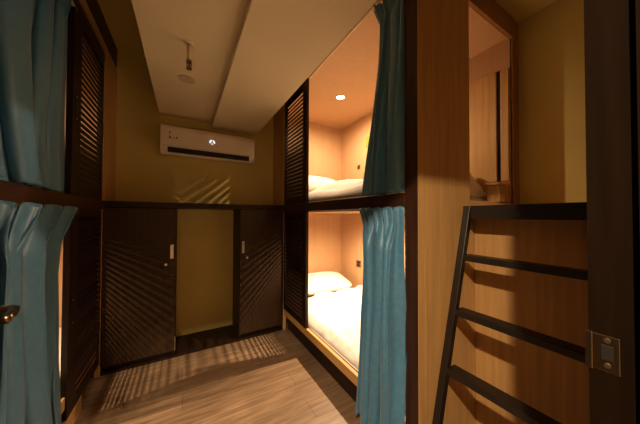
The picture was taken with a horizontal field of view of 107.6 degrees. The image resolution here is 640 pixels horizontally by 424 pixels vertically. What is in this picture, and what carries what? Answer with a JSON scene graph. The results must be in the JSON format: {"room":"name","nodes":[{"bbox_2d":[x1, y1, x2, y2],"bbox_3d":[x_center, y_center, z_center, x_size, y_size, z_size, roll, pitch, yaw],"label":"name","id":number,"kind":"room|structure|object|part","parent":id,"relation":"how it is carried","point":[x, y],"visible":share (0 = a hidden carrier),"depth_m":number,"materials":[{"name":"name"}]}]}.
{"room":"dormitory","nodes":[
{"label":"dormitory","id":0,"kind":"room"},
{"bbox_2d":[97,0,144,56],"bbox_3d":[-0.517,-1.540,1.427,4.000,0.060,2.950,1,-1,-30],"label":"ceiling","id":1,"kind":"structure","parent":0,"point":[119,15],"depth_m":1.88,"materials":[{"name":"paint"}]},
{"bbox_2d":[115,50,273,336],"bbox_3d":[-1.222,-0.103,2.616,4.000,2.780,0.150,1,-1,-30],"label":"wall","id":2,"kind":"structure","parent":0,"point":[204,286],"depth_m":2.45,"materials":[{"name":"paint"}]},
{"bbox_2d":[131,0,247,122],"bbox_3d":[-0.717,-1.249,1.288,0.473,0.526,2.683,1,-1,-30],"label":"ceiling","id":3,"kind":"structure","parent":2,"relation":"attached to","point":[213,26],"depth_m":1.40,"materials":[{"name":"paint"}]},
{"bbox_2d":[178,74,194,83],"bbox_3d":[-0.983,-0.982,1.727,0.112,0.013,0.112,1,-1,-30],"label":"cover plate","id":4,"kind":"object","parent":3,"relation":"attached to","point":[184,78],"visible":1,"depth_m":1.73,"materials":[{"name":"white plastic"}]},
{"bbox_2d":[183,39,194,70],"bbox_3d":[-0.764,-0.909,1.365,0.060,0.152,0.060,1,-1,-30],"label":"sprinkler","id":5,"kind":"object","parent":3,"relation":"attached to","point":[189,43],"visible":1,"depth_m":1.36,"materials":[{"name":"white metal"}]},
{"bbox_2d":[160,124,254,164],"bbox_3d":[-1.150,-0.692,2.470,0.878,0.278,0.188,1,-1,-30],"label":"air conditioner","id":6,"kind":"object","parent":2,"relation":"attached to","point":[176,141],"visible":1,"depth_m":2.37,"materials":[{"name":"plastic"}]},
{"bbox_2d":[168,146,248,160],"bbox_3d":[-1.116,-0.589,2.408,0.754,0.046,0.048,1,-1,-30],"label":"air vent","id":7,"kind":"object","parent":6,"relation":"attached to","point":[174,150],"depth_m":2.38,"materials":[{"name":"black plastic"}]},
{"bbox_2d":[212,0,376,135],"bbox_3d":[-0.305,-1.217,1.525,0.479,0.580,2.683,1,-1,-30],"label":"ceiling beam","id":8,"kind":"structure","parent":2,"relation":"attached to","point":[279,44],"depth_m":1.36,"materials":[{"name":"paint"}]},
{"bbox_2d":[74,317,359,423],"bbox_3d":[-0.101,1.290,0.646,4.000,0.060,4.650,1,-1,-30],"label":"floor","id":9,"kind":"structure","parent":0,"point":[271,378],"depth_m":1.68,"materials":[{"name":"brown wood"}]},
{"bbox_2d":[0,0,116,423],"bbox_3d":[-1.811,-0.130,0.986,1.046,2.779,2.080,1,-1,-30],"label":"bunk bed","id":10,"kind":"object","parent":9,"relation":"on","point":[91,76],"visible":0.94,"depth_m":1.51,"materials":[{"name":"brown wood"}]},
{"bbox_2d":[0,180,40,188],"bbox_3d":[-1.843,-0.149,1.033,0.944,0.123,1.910,1,-1,-30],"label":"mattress","id":11,"kind":"object","parent":10,"relation":"on","point":[18,183],"visible":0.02,"depth_m":1.00,"materials":[{"name":"white fabric"}]},
{"bbox_2d":[0,0,70,192],"bbox_3d":[-1.169,-0.658,0.907,0.067,1.109,1.126,1,-1,-30],"label":"curtain","id":12,"kind":"object","parent":10,"relation":"hanging from","point":[33,33],"visible":0.99,"depth_m":0.98,"materials":[{"name":"teal fabric"}]},
{"bbox_2d":[0,200,77,423],"bbox_3d":[-1.129,0.578,0.891,0.066,1.234,1.090,1,-1,-30],"label":"curtain","id":13,"kind":"object","parent":10,"relation":"hanging from","point":[32,235],"visible":0.93,"depth_m":0.92,"materials":[{"name":"teal fabric"}]},
{"bbox_3d":[-1.308,-0.066,1.109,0.052,0.074,1.638,1,-1,-30],"label":"rail","id":14,"kind":"part","parent":10,"relation":"part of","materials":[{"name":"brown wood"}]},
{"bbox_2d":[59,327,60,371],"bbox_3d":[-1.847,0.994,1.015,0.944,0.118,1.910,1,-1,-30],"label":"mattress","id":15,"kind":"object","parent":10,"relation":"on","point":[60,327],"visible":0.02,"depth_m":1.61,"materials":[{"name":"white fabric"}]},
{"bbox_3d":[-1.218,1.214,0.940,0.026,0.094,1.284,1,-1,-30],"label":"board","id":16,"kind":"part","parent":10,"relation":"part of","materials":[{"name":"brown wood"}]},
{"bbox_3d":[-1.437,0.577,1.360,0.004,0.180,0.025,1,-1,-30],"label":"pull plate","id":17,"kind":"part","parent":10,"relation":"part of","materials":[{"name":"black metal"}]},
{"bbox_3d":[-1.433,-0.613,1.379,0.004,0.180,0.025,1,-1,-30],"label":"pull plate","id":18,"kind":"part","parent":10,"relation":"part of","materials":[{"name":"black metal"}]},
{"bbox_3d":[-2.329,-0.086,1.875,0.979,2.305,0.021,1,-1,-30],"label":"panel","id":19,"kind":"part","parent":10,"relation":"part of","materials":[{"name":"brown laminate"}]},
{"bbox_2d":[60,208,101,421],"bbox_3d":[-1.570,0.574,1.560,0.028,1.190,0.575,1,-1,-30],"label":"louvered shutter","id":20,"kind":"object","parent":10,"relation":"hanging from","point":[82,241],"depth_m":1.48,"materials":[{"name":"brown wood"}]},
{"bbox_2d":[64,5,103,199],"bbox_3d":[-1.566,-0.646,1.579,0.028,1.095,0.575,1,-1,-30],"label":"louvered shutter","id":21,"kind":"object","parent":10,"relation":"hanging from","point":[84,175],"depth_m":1.48,"materials":[{"name":"brown wood"}]},
{"bbox_3d":[-1.305,-1.234,1.127,0.050,0.065,1.638,1,-1,-30],"label":"rail","id":22,"kind":"part","parent":10,"relation":"part of","materials":[{"name":"brown wood"}]},
{"bbox_3d":[-1.804,-1.265,1.027,1.014,0.030,2.043,1,-1,-30],"label":"panel","id":23,"kind":"part","parent":10,"relation":"part of","materials":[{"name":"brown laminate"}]},
{"bbox_3d":[-1.804,0.020,1.980,0.034,2.510,0.364,1,-1,-30],"label":"cheek panel","id":24,"kind":"part","parent":10,"relation":"part of","materials":[{"name":"brown wood"}]},
{"bbox_2d":[100,325,282,375],"bbox_3d":[-1.145,1.274,2.345,1.498,0.020,0.362,1,-1,-30],"label":"board","id":25,"kind":"object","parent":9,"relation":"on","point":[211,338],"visible":0.57,"depth_m":2.29,"materials":[{"name":"brown wood"}]},
{"bbox_2d":[101,207,176,371],"bbox_3d":[-1.573,0.612,2.098,0.494,1.291,0.374,1,-1,-30],"label":"cabinet","id":26,"kind":"object","parent":25,"relation":"on","point":[139,271],"visible":0.99,"depth_m":1.94,"materials":[{"name":"brown wood"}]},
{"bbox_3d":[-1.296,0.347,2.051,0.026,0.122,0.008,1,-1,-30],"label":"handle","id":27,"kind":"part","parent":26,"relation":"part of","materials":[{"name":"metal"}]},
{"bbox_2d":[103,201,283,209],"bbox_3d":[-1.139,-0.053,2.363,1.498,0.048,0.367,1,-1,-30],"label":"board","id":28,"kind":"object","parent":26,"relation":"on","point":[120,204],"visible":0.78,"depth_m":2.14,"materials":[{"name":"brown wood"}]},
{"bbox_2d":[232,209,282,337],"bbox_3d":[-0.692,0.623,2.608,0.462,1.291,0.374,1,-1,-30],"label":"cabinet","id":29,"kind":"object","parent":25,"relation":"on","point":[257,234],"visible":0.99,"depth_m":2.45,"materials":[{"name":"brown wood"}]},
{"bbox_3d":[-0.772,0.353,2.354,0.026,0.122,0.008,1,-1,-30],"label":"handle","id":30,"kind":"part","parent":29,"relation":"part of","materials":[{"name":"metal"}]},
{"bbox_2d":[273,0,519,423],"bbox_3d":[0.415,-0.027,2.272,1.105,2.629,2.080,1,-1,-30],"label":"bunk bed","id":31,"kind":"object","parent":9,"relation":"on","point":[462,71],"visible":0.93,"depth_m":1.59,"materials":[{"name":"brown wood"}]},
{"bbox_3d":[-0.477,0.037,2.747,0.034,2.510,0.364,1,-1,-30],"label":"cheek panel","id":32,"kind":"part","parent":31,"relation":"part of","materials":[{"name":"brown wood"}]},
{"bbox_2d":[284,211,308,328],"bbox_3d":[-0.251,0.524,2.348,0.028,1.056,0.534,1,-1,-30],"label":"louvered shutter","id":33,"kind":"object","parent":31,"relation":"hanging from","point":[296,223],"depth_m":2.30,"materials":[{"name":"brown wood"}]},
{"bbox_2d":[284,78,308,204],"bbox_3d":[-0.246,-0.652,2.366,0.028,1.140,0.534,1,-1,-30],"label":"louvered shutter","id":34,"kind":"object","parent":31,"relation":"hanging from","point":[296,166],"depth_m":2.31,"materials":[{"name":"brown wood"}]},
{"bbox_3d":[-0.154,0.594,2.149,0.004,0.180,0.025,1,-1,-30],"label":"pull plate","id":35,"kind":"part","parent":31,"relation":"part of","materials":[{"name":"black metal"}]},
{"bbox_3d":[-0.123,-0.058,3.151,0.979,2.305,0.021,1,-1,-30],"label":"panel","id":36,"kind":"part","parent":31,"relation":"part of","materials":[{"name":"pink laminate"}]},
{"bbox_2d":[308,291,357,371],"bbox_3d":[0.362,1.060,2.292,0.944,0.044,1.910,1,-1,-30],"label":"mattress","id":37,"kind":"object","parent":31,"relation":"on","point":[309,296],"visible":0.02,"depth_m":1.81,"materials":[{"name":"white fabric"}]},
{"bbox_2d":[308,271,351,294],"bbox_3d":[0.005,0.871,2.908,0.736,0.184,0.437,1,-1,-27],"label":"pillow","id":38,"kind":"object","parent":37,"relation":"on","point":[331,281],"visible":0.58,"depth_m":2.81,"materials":[{"name":"white fabric"}]},
{"bbox_2d":[308,285,361,367],"bbox_3d":[0.458,0.952,2.118,0.950,0.164,1.430,1,-1,-30],"label":"duvet","id":39,"kind":"object","parent":37,"relation":"on","point":[335,317],"visible":0.37,"depth_m":2.07,"materials":[{"name":"white fabric"}]},
{"bbox_2d":[336,95,344,99],"bbox_3d":[0.217,-1.217,2.488,0.104,0.007,0.104,1,-1,-30],"label":"recessed light","id":40,"kind":"object","parent":31,"relation":"attached to","point":[338,97],"visible":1,"depth_m":2.49,"materials":[{"name":"white plastic"}]},
{"bbox_3d":[0.032,-0.049,1.884,0.052,0.074,1.638,1,-1,-30],"label":"rail","id":41,"kind":"part","parent":31,"relation":"part of","materials":[{"name":"brown wood"}]},
{"bbox_3d":[0.175,-1.221,1.653,0.016,0.015,1.062,1,-1,-30],"label":"curtain rail","id":42,"kind":"part","parent":31,"relation":"part of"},
{"bbox_3d":[0.046,-0.006,1.892,0.021,0.010,1.638,1,-1,-30],"label":"rail trim","id":43,"kind":"part","parent":31,"relation":"part of","materials":[{"name":"brown wood"}]},
{"bbox_2d":[356,260,360,267],"bbox_3d":[0.498,0.670,3.028,0.011,0.085,0.085,1,-1,-30],"label":"wall socket","id":44,"kind":"object","parent":31,"relation":"attached to","point":[358,263],"visible":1,"depth_m":3.02,"materials":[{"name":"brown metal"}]},
{"bbox_2d":[355,206,406,423],"bbox_3d":[0.295,0.589,1.279,0.108,1.234,0.360,1,-1,-30],"label":"curtain","id":45,"kind":"object","parent":31,"relation":"hanging from","point":[381,384],"visible":1,"depth_m":1.21,"materials":[{"name":"teal fabric"}]},
{"bbox_2d":[362,0,404,195],"bbox_3d":[0.350,-0.665,1.312,0.088,1.136,0.321,1,-1,-30],"label":"curtain","id":46,"kind":"object","parent":31,"relation":"hanging from","point":[384,173],"visible":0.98,"depth_m":1.25,"materials":[{"name":"teal fabric"}]},
{"bbox_3d":[0.372,-1.238,2.286,1.014,0.030,2.043,1,-1,-30],"label":"panel","id":47,"kind":"part","parent":31,"relation":"part of","materials":[{"name":"pink laminate"}]},
{"bbox_2d":[309,191,486,201],"bbox_3d":[0.366,-0.078,2.310,0.944,0.039,1.910,1,-1,-30],"label":"mattress","id":48,"kind":"object","parent":31,"relation":"on","point":[471,198],"visible":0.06,"depth_m":1.63,"materials":[{"name":"white fabric"}]},
{"bbox_2d":[309,175,334,192],"bbox_3d":[-0.039,-0.304,2.870,0.775,0.290,0.410,1,-1,-34],"label":"pillow","id":49,"kind":"object","parent":48,"relation":"on","point":[315,182],"visible":0.24,"depth_m":2.69,"materials":[{"name":"white fabric"}]},
{"bbox_2d":[309,173,486,200],"bbox_3d":[0.489,-0.232,2.097,0.938,0.260,1.405,1,-1,-30],"label":"duvet","id":50,"kind":"object","parent":48,"relation":"on","point":[349,187],"visible":0.19,"depth_m":1.87,"materials":[{"name":"white fabric"}]},
{"bbox_3d":[0.461,0.015,1.143,0.050,2.510,0.074,1,-1,-30],"label":"post","id":51,"kind":"part","parent":31,"relation":"part of","materials":[{"name":"brown wood"}]},
{"bbox_3d":[0.823,0.023,2.521,0.030,2.540,2.058,1,-1,-30],"label":"wall panel","id":52,"kind":"part","parent":31,"relation":"part of","materials":[{"name":"pink laminate"}]},
{"bbox_3d":[0.892,-0.040,1.359,1.010,2.629,0.022,1,-1,-30],"label":"panel","id":53,"kind":"part","parent":31,"relation":"part of","materials":[{"name":"brown wood"}]},
{"bbox_3d":[1.206,-0.617,1.828,0.013,0.800,0.298,1,-1,-30],"label":"head panel","id":54,"kind":"part","parent":31,"relation":"part of","materials":[{"name":"brown wood"}]},
{"bbox_3d":[1.126,-0.687,1.504,0.658,1.329,0.020,1,-1,-30],"label":"frame","id":55,"kind":"part","parent":31,"relation":"part of","materials":[{"name":"brown wood"}]},
{"bbox_2d":[432,202,587,423],"bbox_3d":[0.755,0.615,0.925,0.388,1.304,0.530,1,-1,-30],"label":"ladder","id":56,"kind":"object","parent":9,"relation":"on","point":[526,413],"visible":0.6,"depth_m":1.00,"materials":[{"name":"black metal"}]},
{"bbox_2d":[463,206,589,423],"bbox_3d":[1.247,0.621,1.194,0.731,1.304,0.602,1,-1,-30],"label":"wood panel","id":57,"kind":"object","parent":9,"relation":"on","point":[556,385],"visible":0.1,"depth_m":1.11,"materials":[{"name":"brown wood"}]},
{"bbox_2d":[518,0,586,203],"bbox_3d":[1.176,-0.100,2.264,0.200,2.780,2.860,1,-1,-30],"label":"wall","id":58,"kind":"structure","parent":0,"point":[551,59],"depth_m":1.51,"materials":[{"name":"paint"}]},
{"bbox_2d":[495,0,557,22],"bbox_3d":[0.992,-1.435,1.088,1.324,0.150,0.622,1,-1,-30],"label":"ceiling","id":59,"kind":"structure","parent":58,"relation":"attached to","point":[519,10],"depth_m":1.54,"materials":[{"name":"paint"}]},
{"bbox_3d":[0.151,-0.136,0.191,3.650,2.780,0.055,1,-1,-30],"label":"wall","id":60,"kind":"structure","parent":0,"visible":0},
{"bbox_2d":[0,304,19,323],"bbox_3d":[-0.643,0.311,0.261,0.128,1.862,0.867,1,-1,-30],"label":"door handle","id":61,"kind":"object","parent":60,"relation":"in","point":[11,310],"depth_m":0.59,"materials":[{"name":"brown metal"}]},
{"bbox_2d":[584,0,639,423],"bbox_3d":[0.036,0.309,0.031,1.100,1.884,0.205,1,-1,-30],"label":"trim","id":62,"kind":"structure","parent":60,"relation":"attached to","point":[611,27],"depth_m":0.35,"materials":[{"name":"brown wood"}]},
{"bbox_3d":[0.426,0.213,0.354,0.004,0.057,0.034,1,-1,-30],"label":"strike plate","id":63,"kind":"part","parent":62,"relation":"part of","materials":[{"name":"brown metal"}]}
]}

